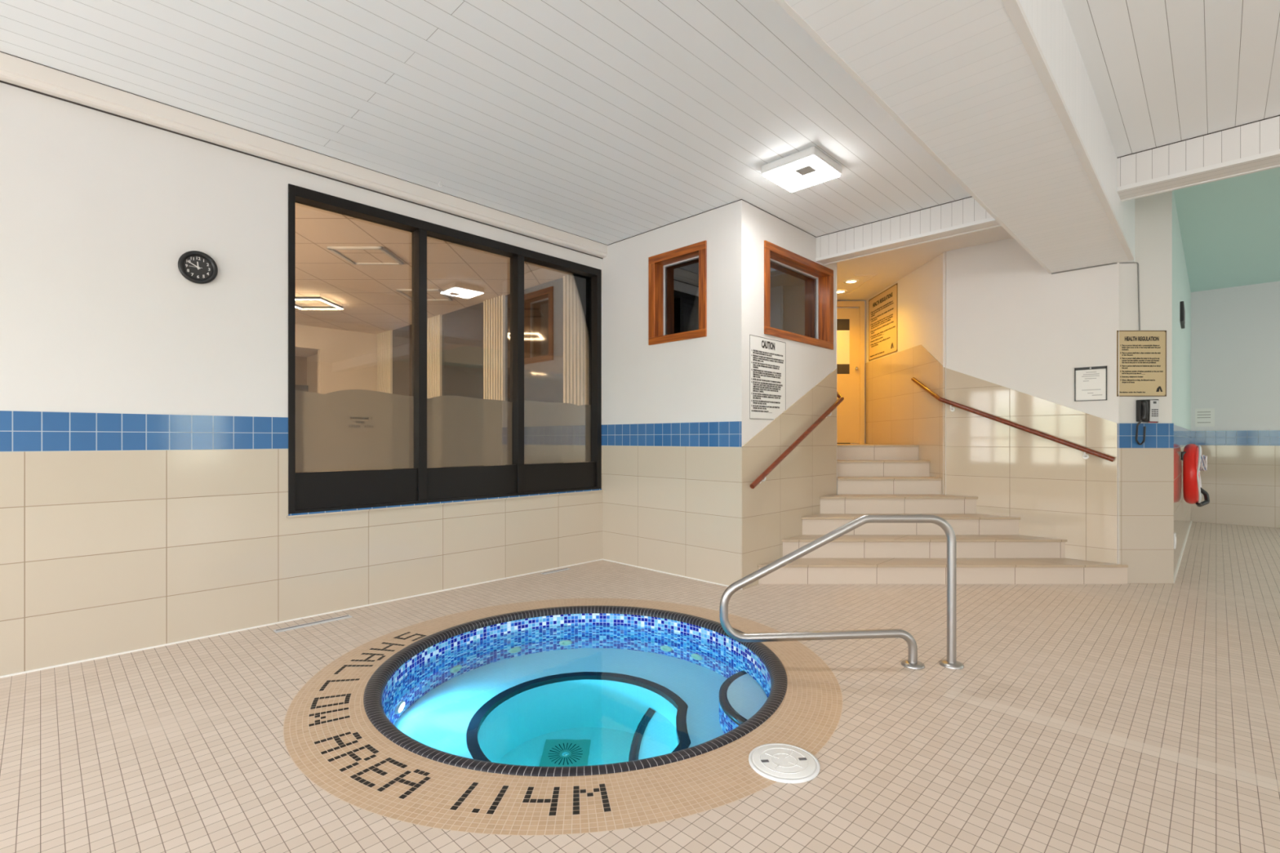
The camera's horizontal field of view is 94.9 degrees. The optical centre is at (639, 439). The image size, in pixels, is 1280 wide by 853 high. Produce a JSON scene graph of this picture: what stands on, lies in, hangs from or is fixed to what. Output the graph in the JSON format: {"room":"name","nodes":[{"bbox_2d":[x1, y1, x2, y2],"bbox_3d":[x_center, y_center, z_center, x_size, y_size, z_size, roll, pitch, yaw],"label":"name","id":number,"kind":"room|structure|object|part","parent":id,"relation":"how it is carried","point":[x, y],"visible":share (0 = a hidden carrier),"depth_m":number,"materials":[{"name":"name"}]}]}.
{"room":"indoor hot tub area","nodes":[
{"label":"indoor hot tub area","id":0,"kind":"room"},
{"bbox_2d":[0,82,602,675],"bbox_3d":[-3.898,-0.500,2.368,0.155,3.400,10.124,0,0,44],"label":"wall","id":1,"kind":"structure","parent":0,"point":[144,406],"depth_m":3.41,"materials":[{"name":"white paint"}]},
{"bbox_2d":[177,250,217,284],"bbox_3d":[-2.646,-1.029,3.520,0.030,0.194,0.194,0,0,44],"label":"wall clock","id":2,"kind":"object","parent":1,"relation":"attached to","point":[197,267],"visible":1,"depth_m":3.52,"materials":[{"name":"black plastic"}]},
{"bbox_2d":[0,559,602,678],"bbox_3d":[-2.723,1.196,3.452,0.008,0.009,6.719,0,0,44],"label":"baseboard","id":3,"kind":"structure","parent":1,"relation":"attached to","point":[292,620],"depth_m":3.72,"materials":[{"name":"white"}]},
{"bbox_2d":[0,51,607,258],"bbox_3d":[-2.700,-1.858,3.433,0.076,0.124,6.724,0,0,44],"label":"trim","id":4,"kind":"structure","parent":1,"relation":"attached to","point":[15,71],"depth_m":3.69,"materials":[{"name":"white"}]},
{"bbox_2d":[286,183,604,517],"bbox_3d":[-1.386,-0.584,4.898,0.142,2.198,2.791,0,0,44],"label":"window","id":5,"kind":"structure","parent":1,"relation":"in","point":[358,431],"depth_m":4.66,"materials":[{"name":"black paint"}]},
{"bbox_3d":[-2.018,0.349,4.227,0.038,0.248,0.848,0,0,44],"label":"panel","id":6,"kind":"part","parent":5,"relation":"part of","materials":[{"name":"black paint"}]},
{"bbox_2d":[348,416,373,427],"bbox_3d":[-2.034,-0.124,4.285,0.001,0.078,0.173,0,0,44],"label":"print","id":7,"kind":"object","parent":5,"relation":"attached to","point":[365,426],"depth_m":4.28},
{"bbox_3d":[-1.350,0.509,4.863,0.042,0.011,2.791,0,0,44],"label":"sill","id":8,"kind":"part","parent":5,"relation":"part of","materials":[{"name":"tile"}]},
{"bbox_3d":[-1.385,0.349,4.873,0.038,0.248,0.830,0,0,44],"label":"panel","id":9,"kind":"part","parent":5,"relation":"part of","materials":[{"name":"black paint"}]},
{"bbox_3d":[-0.784,-0.695,5.553,0.006,1.840,0.853,0,0,44],"label":"pane","id":10,"kind":"part","parent":5,"relation":"part of","materials":[{"name":"clear glass"}]},
{"bbox_3d":[-0.750,0.349,5.520,0.038,0.248,0.853,0,0,44],"label":"panel","id":11,"kind":"part","parent":5,"relation":"part of","materials":[{"name":"black paint"}]},
{"bbox_2d":[295,355,306,472],"bbox_3d":[-10.726,-0.285,9.129,0.100,2.970,10.020,0,0,44],"label":"wall","id":12,"kind":"structure","parent":0,"point":[300,362],"depth_m":12.60,"materials":[{"name":"brown paint"}]},
{"bbox_2d":[295,384,308,391],"bbox_3d":[-10.655,-1.050,9.059,0.100,0.200,10.020,0,0,44],"label":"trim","id":13,"kind":"structure","parent":12,"relation":"attached to","point":[301,388],"depth_m":12.52,"materials":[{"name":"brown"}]},
{"bbox_2d":[295,324,319,351],"bbox_3d":[-8.338,-1.595,6.136,0.300,0.350,9.090,0,0,44],"label":"wall","id":14,"kind":"structure","parent":0,"point":[307,337],"depth_m":9.16,"materials":[{"name":"beige paint"}]},
{"bbox_2d":[306,354,317,393],"bbox_3d":[-3.770,-0.285,9.381,9.481,2.970,0.080,0,0,44],"label":"wall","id":15,"kind":"structure","parent":0,"point":[312,361],"depth_m":12.42,"materials":[{"name":"beige paint"}]},
{"bbox_2d":[377,329,392,393],"bbox_3d":[-4.221,-0.284,9.729,0.550,2.968,0.055,0,0,44],"label":"wall panel","id":16,"kind":"object","parent":15,"relation":"attached to","point":[384,340],"visible":0.34,"depth_m":9.67,"materials":[{"name":"beige"}]},
{"bbox_2d":[392,324,411,469],"bbox_3d":[-3.573,-0.284,9.118,1.230,2.968,0.020,0,0,44],"label":"wall panel","id":17,"kind":"object","parent":15,"relation":"attached to","point":[402,337],"visible":0.29,"depth_m":9.29,"materials":[{"name":"grey"}]},
{"bbox_2d":[426,314,441,467],"bbox_3d":[-2.986,-0.284,8.518,0.450,2.968,0.055,0,0,44],"label":"wall panel","id":18,"kind":"object","parent":15,"relation":"attached to","point":[433,323],"visible":0.32,"depth_m":8.44,"materials":[{"name":"beige"}]},
{"bbox_2d":[441,302,483,466],"bbox_3d":[-2.399,-0.284,7.967,1.160,2.968,0.020,0,0,44],"label":"wall panel","id":19,"kind":"object","parent":15,"relation":"attached to","point":[462,330],"visible":0.29,"depth_m":7.94,"materials":[{"name":"grey paint"}]},
{"bbox_2d":[483,294,505,466],"bbox_3d":[-1.829,-0.284,7.384,0.470,2.968,0.055,0,0,44],"label":"wall panel","id":20,"kind":"object","parent":15,"relation":"attached to","point":[494,308],"visible":0.34,"depth_m":7.33,"materials":[{"name":"beige wood"}]},
{"bbox_2d":[505,277,563,465],"bbox_3d":[-1.231,-0.284,6.822,1.170,2.968,0.020,0,0,44],"label":"wall panel","id":21,"kind":"object","parent":15,"relation":"attached to","point":[543,303],"visible":0.21,"depth_m":6.68,"materials":[{"name":"grey"}]},
{"bbox_2d":[563,280,587,462],"bbox_3d":[-0.658,-0.284,6.236,0.470,2.968,0.055,0,0,44],"label":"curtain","id":22,"kind":"object","parent":15,"relation":"attached to","point":[575,391],"visible":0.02,"depth_m":6.27,"materials":[{"name":"beige fabric"}]},
{"bbox_2d":[317,327,377,471],"bbox_3d":[-4.767,-0.285,9.651,0.120,2.970,0.930,0,0,44],"label":"wall","id":23,"kind":"structure","parent":0,"point":[346,359],"depth_m":9.55,"materials":[{"name":"beige paint"}]},
{"bbox_2d":[295,202,563,356],"bbox_3d":[-7.305,-1.770,5.775,9.481,0.001,10.020,0,0,44],"label":"ceiling","id":24,"kind":"structure","parent":0,"point":[367,295],"depth_m":6.39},
{"bbox_2d":[295,297,342,309],"bbox_3d":[-4.168,-1.735,7.433,0.550,0.070,0.550,0,0,0],"label":"square ceiling light","id":25,"kind":"object","parent":24,"relation":"attached to","point":[336,306],"visible":0.71,"depth_m":7.53,"materials":[{"name":"beige plastic"}]},
{"bbox_2d":[327,246,403,264],"bbox_3d":[-2.620,-1.758,5.640,0.500,0.021,0.500,0,0,0],"label":"ceiling vent","id":26,"kind":"object","parent":24,"relation":"in","point":[353,255],"visible":1,"depth_m":5.61,"materials":[{"name":"grey"}]},
{"bbox_2d":[334,249,397,262],"bbox_3d":[-2.620,-1.764,5.640,0.440,0.011,0.440,0,0,0],"label":"grille","id":27,"kind":"object","parent":26,"relation":"attached to","point":[350,255],"depth_m":5.64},
{"bbox_2d":[395,288,452,300],"bbox_3d":[-2.620,-1.758,7.170,0.500,0.021,0.500,0,0,0],"label":"ceiling vent","id":28,"kind":"object","parent":24,"relation":"in","point":[432,294],"visible":0.73,"depth_m":7.13,"materials":[{"name":"grey metal"}]},
{"bbox_2d":[401,291,448,299],"bbox_3d":[-2.620,-1.764,7.170,0.440,0.011,0.440,0,0,0],"label":"grille","id":29,"kind":"object","parent":28,"relation":"attached to","point":[430,295],"depth_m":7.17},
{"bbox_2d":[0,0,971,244],"bbox_3d":[-0.953,-1.970,2.685,3.617,0.100,8.100,0,0,44],"label":"ceiling","id":30,"kind":"structure","parent":0,"point":[606,122],"depth_m":3.25,"materials":[{"name":"white wood"}]},
{"bbox_2d":[760,146,841,192],"bbox_3d":[1.133,-1.878,4.120,0.410,0.082,0.410,0,0,44],"label":"ceiling light","id":31,"kind":"object","parent":30,"relation":"attached to","point":[809,166],"visible":1,"depth_m":4.05,"materials":[{"name":"white plastic"}]},
{"bbox_2d":[0,521,1279,852],"bbox_3d":[4.057,1.200,2.259,11.369,0.001,14.507,0,0,44],"label":"floor","id":32,"kind":"structure","parent":0,"point":[1129,717],"depth_m":2.39,"materials":[{"name":"tile"}]},
{"bbox_2d":[273,614,352,632],"bbox_3d":[-2.117,1.197,3.819,0.060,0.006,0.450,0,0,44],"label":"drain","id":33,"kind":"object","parent":32,"relation":"on","point":[303,625],"visible":1,"depth_m":3.80,"materials":[{"name":"silver metal"}]},
{"bbox_2d":[540,568,570,574],"bbox_3d":[-0.764,1.197,5.328,0.060,0.006,0.300,0,0,44],"label":"drain","id":34,"kind":"object","parent":32,"relation":"on","point":[563,569],"visible":1,"depth_m":5.32,"materials":[{"name":"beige metal"}]},
{"bbox_2d":[283,598,842,835],"bbox_3d":[-0.333,1.833,3.106,2.656,1.283,2.656,0,0,-12],"label":"hot tub","id":35,"kind":"object","parent":32,"relation":"in","point":[571,716],"visible":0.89,"depth_m":2.69,"materials":[{"name":"tile"}]},
{"bbox_2d":[748,743,820,783],"bbox_3d":[0.532,1.193,2.174,0.256,0.013,0.256,0,0,-6],"label":"lid","id":36,"kind":"object","parent":35,"relation":"on","point":[785,763],"visible":1,"depth_m":2.15,"materials":[{"name":"white plastic"}]},
{"bbox_2d":[720,514,964,669],"bbox_3d":[1.067,0.799,3.118,1.288,0.800,0.116,0,0,0],"label":"pool handrail","id":37,"kind":"object","parent":32,"relation":"on","point":[912,662],"visible":1,"depth_m":3.10,"materials":[{"name":"silver metal"}]},
{"bbox_2d":[757,444,1128,584],"bbox_3d":[2.500,0.631,6.352,3.061,1.137,3.012,0,0,0],"label":"staircase","id":38,"kind":"structure","parent":32,"relation":"on","point":[872,478],"depth_m":5.13,"materials":[{"name":"tile"}]},
{"bbox_2d":[602,199,742,586],"bbox_3d":[0.254,-0.360,5.313,1.662,3.120,0.105,0,0,44],"label":"wall","id":39,"kind":"structure","parent":0,"point":[672,443],"depth_m":5.22,"materials":[{"name":"white paint"}]},
{"bbox_2d":[602,559,742,589],"bbox_3d":[0.218,1.196,5.270,1.670,0.009,0.008,0,0,44],"label":"baseboard","id":40,"kind":"structure","parent":39,"relation":"attached to","point":[602,559],"depth_m":5.22,"materials":[{"name":"white"}]},
{"bbox_2d":[648,240,706,345],"bbox_3d":[0.366,-1.268,5.221,0.665,0.808,0.149,0,0,44],"label":"window","id":41,"kind":"structure","parent":39,"relation":"in","point":[677,277],"depth_m":5.30,"materials":[{"name":"orange wood"}]},
{"bbox_3d":[0.411,-1.268,5.267,0.515,0.673,0.006,0,0,44],"label":"pane","id":42,"kind":"part","parent":41,"relation":"part of","materials":[{"name":"clear glass"}]},
{"bbox_2d":[731,199,836,589],"bbox_3d":[1.351,-0.360,5.314,0.107,3.120,1.634,0,0,44],"label":"wall","id":43,"kind":"structure","parent":0,"point":[772,512],"depth_m":5.02,"materials":[{"name":"white paint"}]},
{"bbox_2d":[749,334,785,419],"bbox_3d":[1.086,-0.508,4.975,0.003,0.685,0.559,0,0,44],"label":"caution sign","id":44,"kind":"object","parent":43,"relation":"attached to","point":[766,356],"visible":1,"depth_m":4.95,"materials":[{"name":"white"}]},
{"bbox_2d":[750,391,844,488],"bbox_3d":[1.443,-0.053,5.344,0.168,0.901,1.708,0,0,44],"label":"wooden handrail","id":45,"kind":"object","parent":43,"relation":"attached to","point":[841,398],"visible":0.95,"depth_m":5.16,"materials":[{"name":"brown wood"}]},
{"bbox_2d":[764,240,833,350],"bbox_3d":[1.427,-1.276,5.412,0.149,0.785,1.228,0,0,44],"label":"window","id":46,"kind":"structure","parent":43,"relation":"in","point":[798,290],"depth_m":5.51,"materials":[{"name":"orange wood"}]},
{"bbox_3d":[1.381,-1.276,5.457,0.006,0.650,1.078,0,0,44],"label":"pane","id":47,"kind":"part","parent":46,"relation":"part of","materials":[{"name":"clear glass"}]},
{"bbox_2d":[835,262,836,368],"bbox_3d":[1.917,-0.360,6.915,0.100,3.120,2.090,0,0,0],"label":"wall","id":48,"kind":"structure","parent":0,"point":[836,263],"depth_m":5.87,"materials":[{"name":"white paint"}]},
{"bbox_2d":[836,300,865,444],"bbox_3d":[2.493,-0.360,7.910,1.051,3.120,0.100,0,0,0],"label":"wall","id":49,"kind":"structure","parent":0,"point":[837,300],"depth_m":7.86,"materials":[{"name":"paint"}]},
{"bbox_2d":[836,301,864,444],"bbox_3d":[2.487,-0.886,7.830,0.995,1.898,0.060,0,0,0],"label":"door","id":50,"kind":"structure","parent":49,"relation":"in","point":[850,322],"depth_m":7.83,"materials":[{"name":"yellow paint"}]},
{"bbox_2d":[865,251,946,494],"bbox_3d":[3.063,-0.360,6.880,0.110,3.120,2.160,0,0,0],"label":"wall","id":51,"kind":"structure","parent":0,"point":[899,411],"depth_m":6.46,"materials":[{"name":"white paint"}]},
{"bbox_2d":[868,283,897,360],"bbox_3d":[3.015,-1.430,7.310,0.005,0.800,0.860,0,0,0],"label":"sign","id":52,"kind":"object","parent":51,"relation":"attached to","point":[883,307],"visible":1,"depth_m":7.27,"materials":[{"name":"beige"}]},
{"bbox_2d":[815,196,1001,265],"bbox_3d":[2.324,-1.804,5.056,1.657,0.233,0.187,0,0,44],"label":"ceiling","id":53,"kind":"structure","parent":0,"point":[962,216],"depth_m":5.02,"materials":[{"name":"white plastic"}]},
{"bbox_2d":[836,226,1013,300],"bbox_3d":[3.004,-1.880,7.278,3.900,0.050,4.000,0,0,44],"label":"ceiling","id":54,"kind":"structure","parent":0,"point":[890,267],"depth_m":6.17,"materials":[{"name":"white paint"}]},
{"bbox_2d":[836,289,847,293],"bbox_3d":[2.510,-1.849,7.380,0.170,0.009,0.170,0,0,44],"label":"recessed light","id":55,"kind":"object","parent":54,"relation":"in","point":[838,291],"visible":0.7,"depth_m":7.38,"materials":[{"name":"white plastic"}]},
{"bbox_2d":[843,279,858,284],"bbox_3d":[2.480,-1.849,6.900,0.170,0.009,0.170,0,0,44],"label":"recessed light","id":56,"kind":"object","parent":54,"relation":"in","point":[851,281],"visible":1,"depth_m":6.88,"materials":[{"name":"white plastic"}]},
{"bbox_2d":[841,275,876,293],"bbox_3d":[2.550,-1.851,7.050,0.240,0.006,0.840,0,0,0],"label":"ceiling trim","id":57,"kind":"structure","parent":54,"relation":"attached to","point":[855,275],"depth_m":6.88,"materials":[{"name":"white"}]},
{"bbox_2d":[774,0,1134,273],"bbox_3d":[0.713,-1.833,1.822,0.576,0.733,9.200,0,0,44],"label":"ceiling beam","id":58,"kind":"structure","parent":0,"point":[1000,94],"depth_m":2.63,"materials":[{"name":"white paint"}]},
{"bbox_2d":[942,237,1119,564],"bbox_3d":[3.523,-0.360,5.386,1.358,3.120,0.107,0,0,44],"label":"wall","id":59,"kind":"structure","parent":0,"point":[1018,331],"depth_m":5.30,"materials":[{"name":"white paint"}]},
{"bbox_2d":[911,377,1115,462],"bbox_3d":[3.305,-0.240,5.522,0.337,0.858,1.803,0,0,-33],"label":"wooden handrail","id":60,"kind":"object","parent":59,"relation":"attached to","point":[1085,450],"visible":1,"depth_m":5.32,"materials":[{"name":"brown wood"}]},
{"bbox_2d":[1074,365,1106,401],"bbox_3d":[3.835,-0.471,5.002,0.222,0.288,0.018,0,0,44],"label":"framed notice","id":61,"kind":"object","parent":59,"relation":"attached to","point":[1090,383],"visible":1,"depth_m":5.00,"materials":[{"name":"white paper"}]},
{"bbox_2d":[1081,371,1102,395],"bbox_3d":[3.843,-0.471,4.998,0.140,0.203,0.001,0,0,44],"label":"print","id":62,"kind":"object","parent":61,"relation":"attached to","point":[1091,381],"depth_m":5.00,"materials":[{"name":"grey paper"}]},
{"bbox_2d":[1117,191,1173,583],"bbox_3d":[4.202,-0.500,4.940,0.526,3.400,0.178,0,0,7],"label":"wall pillar","id":63,"kind":"structure","parent":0,"point":[1146,470],"depth_m":4.88,"materials":[{"name":"white paint"}]},
{"bbox_2d":[1051,262,1140,330],"bbox_3d":[3.871,-1.188,4.998,0.606,0.566,0.103,0,0,32],"label":"cable","id":64,"kind":"object","parent":63,"relation":"attached to","point":[1137,263],"visible":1,"depth_m":4.88,"materials":[{"name":"grey plastic"}]},
{"bbox_2d":[1116,330,1166,396],"bbox_3d":[4.167,-0.629,4.882,0.410,0.548,0.006,0,0,0],"label":"sign","id":65,"kind":"object","parent":63,"relation":"attached to","point":[1142,353],"visible":1,"depth_m":4.88,"materials":[{"name":"beige"}]},
{"bbox_2d":[1135,399,1159,444],"bbox_3d":[4.186,-0.141,4.839,0.180,0.378,0.081,0,0,0],"label":"wall telephone","id":66,"kind":"object","parent":63,"relation":"attached to","point":[1147,410],"visible":1,"depth_m":4.84,"materials":[{"name":"black plastic"}]},
{"bbox_3d":[4.139,-0.060,4.847,0.085,0.217,0.039,0,0,0],"label":"cord","id":67,"kind":"part","parent":66,"relation":"part of","materials":[{"name":"black plastic"}]},
{"bbox_2d":[1062,0,1279,157],"bbox_3d":[3.167,-1.970,-1.354,7.582,0.100,8.100,0,0,44],"label":"ceiling","id":68,"kind":"structure","parent":0,"point":[1160,73],"depth_m":3.00,"materials":[{"name":"white wood"}]},
{"bbox_2d":[1172,190,1191,577],"bbox_3d":[6.184,-0.500,6.750,0.105,3.400,5.116,0,0,44],"label":"wall","id":69,"kind":"structure","parent":0,"point":[1181,338],"depth_m":5.84,"materials":[{"name":"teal paint"}]},
{"bbox_2d":[1173,533,1176,549],"bbox_3d":[4.554,0.865,5.002,0.015,0.130,0.080,0,0,44],"label":"outlet cover","id":70,"kind":"object","parent":69,"relation":"attached to","point":[1175,534],"visible":0.93,"depth_m":4.97,"materials":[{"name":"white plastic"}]},
{"bbox_2d":[1180,301,1185,328],"bbox_3d":[5.599,-1.280,6.064,0.030,0.238,0.300,0,0,44],"label":"clock","id":71,"kind":"object","parent":69,"relation":"attached to","point":[1182,304],"visible":1,"depth_m":5.96,"materials":[{"name":"black plastic"}]},
{"bbox_2d":[1183,306,1185,323],"bbox_3d":[5.609,-1.275,6.054,0.002,0.130,0.260,0,0,44],"label":"grille","id":72,"kind":"object","parent":71,"relation":"attached to","point":[1184,307],"depth_m":6.00,"materials":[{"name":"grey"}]},
{"bbox_2d":[1173,520,1191,583],"bbox_3d":[6.227,1.194,6.714,0.010,0.011,5.107,0,0,44],"label":"baseboard","id":73,"kind":"structure","parent":69,"relation":"attached to","point":[1177,569],"depth_m":5.99,"materials":[{"name":"white tile"}]},
{"bbox_2d":[1181,451,1186,460],"bbox_3d":[5.680,0.175,6.125,0.050,0.090,0.100,0,0,44],"label":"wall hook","id":74,"kind":"object","parent":69,"relation":"attached to","point":[1183,453],"visible":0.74,"depth_m":6.10,"materials":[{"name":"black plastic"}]},
{"bbox_2d":[1182,444,1209,506],"bbox_3d":[5.846,0.381,6.172,0.198,0.666,0.634,0,0,44],"label":"buoy","id":75,"kind":"object","parent":69,"relation":"attached to","point":[1193,461],"visible":1,"depth_m":6.03,"materials":[{"name":"red plastic"}]},
{"bbox_2d":[1116,115,1279,201],"bbox_3d":[6.003,-1.944,1.469,7.482,0.513,0.249,0,0,44],"label":"ceiling","id":76,"kind":"structure","parent":0,"point":[1252,147],"depth_m":3.74,"materials":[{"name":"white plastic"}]},
{"bbox_2d":[1173,167,1279,292],"bbox_3d":[8.216,-2.167,3.797,7.582,0.065,6.487,0,0,44],"label":"ceiling","id":77,"kind":"structure","parent":0,"point":[1229,228],"depth_m":5.97,"materials":[{"name":"teal paint"}]},
{"bbox_2d":[1191,280,1279,528],"bbox_3d":[10.581,-0.500,6.123,7.462,3.400,0.155,0,0,44],"label":"wall","id":78,"kind":"structure","parent":0,"point":[1235,331],"depth_m":8.21,"materials":[{"name":"white paint"}]},
{"bbox_2d":[1195,408,1214,426],"bbox_3d":[8.112,-0.310,8.439,0.200,0.260,0.004,0,0,44],"label":"paper notice","id":79,"kind":"object","parent":78,"relation":"attached to","point":[1205,417],"visible":1,"depth_m":8.43,"materials":[{"name":"white paper"}]},
{"bbox_2d":[1197,411,1210,422],"bbox_3d":[8.103,-0.315,8.445,0.140,0.162,0.001,0,0,44],"label":"print","id":80,"kind":"object","parent":79,"relation":"attached to","point":[1202,416],"depth_m":8.44,"materials":[{"name":"grey"}]}
]}

